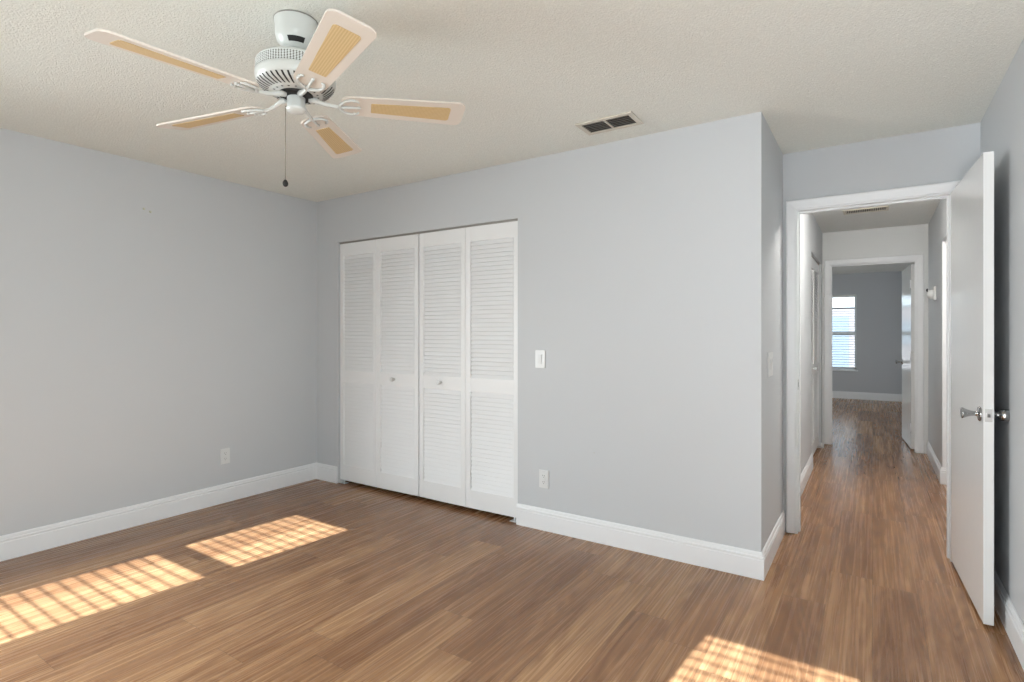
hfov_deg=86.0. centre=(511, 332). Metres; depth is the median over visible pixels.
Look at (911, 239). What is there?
wall
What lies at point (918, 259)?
door frame
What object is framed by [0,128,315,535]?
wall
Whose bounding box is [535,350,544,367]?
light switch
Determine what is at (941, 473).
baseboard
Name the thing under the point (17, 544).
baseboard
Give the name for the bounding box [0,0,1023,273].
ceiling
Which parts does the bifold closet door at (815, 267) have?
door, door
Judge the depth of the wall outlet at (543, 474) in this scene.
3.57 m
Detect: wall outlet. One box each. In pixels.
[220,448,229,464]
[539,469,548,488]
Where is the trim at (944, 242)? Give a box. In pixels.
[942,240,946,467]
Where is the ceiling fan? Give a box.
[84,9,464,186]
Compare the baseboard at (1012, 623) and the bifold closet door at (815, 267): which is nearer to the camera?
the baseboard at (1012, 623)
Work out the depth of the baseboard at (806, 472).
4.72 m
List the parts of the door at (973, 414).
knob, latch plate, knob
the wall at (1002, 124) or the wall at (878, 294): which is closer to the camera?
the wall at (1002, 124)
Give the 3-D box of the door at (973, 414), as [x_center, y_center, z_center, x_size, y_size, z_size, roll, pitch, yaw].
[2.266,0.240,2.720,0.168,2.052,0.807,0,0,31]
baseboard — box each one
[0,463,315,561]
[316,462,337,482]
[516,503,784,580]
[801,453,812,494]
[832,391,901,401]
[927,441,946,484]
[994,569,1023,670]
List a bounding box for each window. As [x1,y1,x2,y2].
[832,297,857,370]
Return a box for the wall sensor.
[926,286,935,299]
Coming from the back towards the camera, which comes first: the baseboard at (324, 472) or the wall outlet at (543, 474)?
the baseboard at (324, 472)
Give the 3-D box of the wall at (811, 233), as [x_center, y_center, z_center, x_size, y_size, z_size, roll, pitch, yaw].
[2.430,0.065,4.695,0.120,2.440,4.057,0,0,33]
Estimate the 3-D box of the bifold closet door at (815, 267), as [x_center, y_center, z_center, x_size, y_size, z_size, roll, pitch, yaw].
[3.151,0.247,5.719,0.062,2.014,1.146,0,0,33]
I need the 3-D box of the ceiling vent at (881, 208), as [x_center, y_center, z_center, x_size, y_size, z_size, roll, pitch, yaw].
[3.323,-1.151,5.163,0.360,0.008,0.200,0,0,33]
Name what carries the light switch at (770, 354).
attached to the wall at (811, 233)
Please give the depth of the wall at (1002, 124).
2.48 m
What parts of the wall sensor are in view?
plate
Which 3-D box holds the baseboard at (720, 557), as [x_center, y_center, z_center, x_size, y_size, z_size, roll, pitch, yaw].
[0.896,1.214,3.615,1.529,0.140,0.837,0,0,33]
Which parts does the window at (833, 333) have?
sill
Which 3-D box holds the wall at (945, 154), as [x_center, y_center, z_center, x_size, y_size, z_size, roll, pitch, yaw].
[2.195,0.065,3.335,0.980,2.440,0.120,0,0,33]
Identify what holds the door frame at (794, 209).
attached to the wall at (945, 154)
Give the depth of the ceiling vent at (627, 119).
3.02 m
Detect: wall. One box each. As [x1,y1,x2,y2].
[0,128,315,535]
[316,112,764,551]
[765,120,821,543]
[783,123,979,531]
[822,224,927,453]
[832,271,901,393]
[928,38,1023,624]
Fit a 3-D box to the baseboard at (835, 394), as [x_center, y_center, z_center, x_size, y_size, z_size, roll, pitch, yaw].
[5.893,1.214,11.147,3.620,0.140,0.015,0,0,33]
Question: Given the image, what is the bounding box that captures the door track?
[339,219,517,243]
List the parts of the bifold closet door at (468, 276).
door, door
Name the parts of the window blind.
head rail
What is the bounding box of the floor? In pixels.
[0,398,1023,681]
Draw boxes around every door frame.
[786,180,960,561]
[824,254,923,453]
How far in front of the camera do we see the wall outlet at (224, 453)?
4.16 m
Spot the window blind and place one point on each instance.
(833, 296)
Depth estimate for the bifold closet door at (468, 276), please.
3.94 m
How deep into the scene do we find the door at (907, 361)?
6.18 m
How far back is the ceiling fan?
1.97 m
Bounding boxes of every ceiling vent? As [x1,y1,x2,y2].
[575,111,643,135]
[843,206,888,214]
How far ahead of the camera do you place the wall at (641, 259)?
3.27 m
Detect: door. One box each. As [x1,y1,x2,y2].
[340,234,418,495]
[419,221,517,517]
[812,258,818,454]
[895,264,913,448]
[951,151,1009,625]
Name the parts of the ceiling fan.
fan blade, fan blade, blade arm, blade arm, pull chain, blade arm, blade arm, fan blade, blade arm, fan blade, fan blade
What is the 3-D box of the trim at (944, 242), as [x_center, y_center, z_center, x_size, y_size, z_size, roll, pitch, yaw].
[3.710,0.180,4.639,0.118,1.931,0.006,0,0,33]
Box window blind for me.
[832,295,855,367]
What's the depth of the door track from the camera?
4.13 m
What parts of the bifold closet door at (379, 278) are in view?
door, door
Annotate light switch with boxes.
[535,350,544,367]
[767,352,772,376]
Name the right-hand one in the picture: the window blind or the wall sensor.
the wall sensor
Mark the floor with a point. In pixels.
(316, 580)
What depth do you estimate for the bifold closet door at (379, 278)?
4.44 m

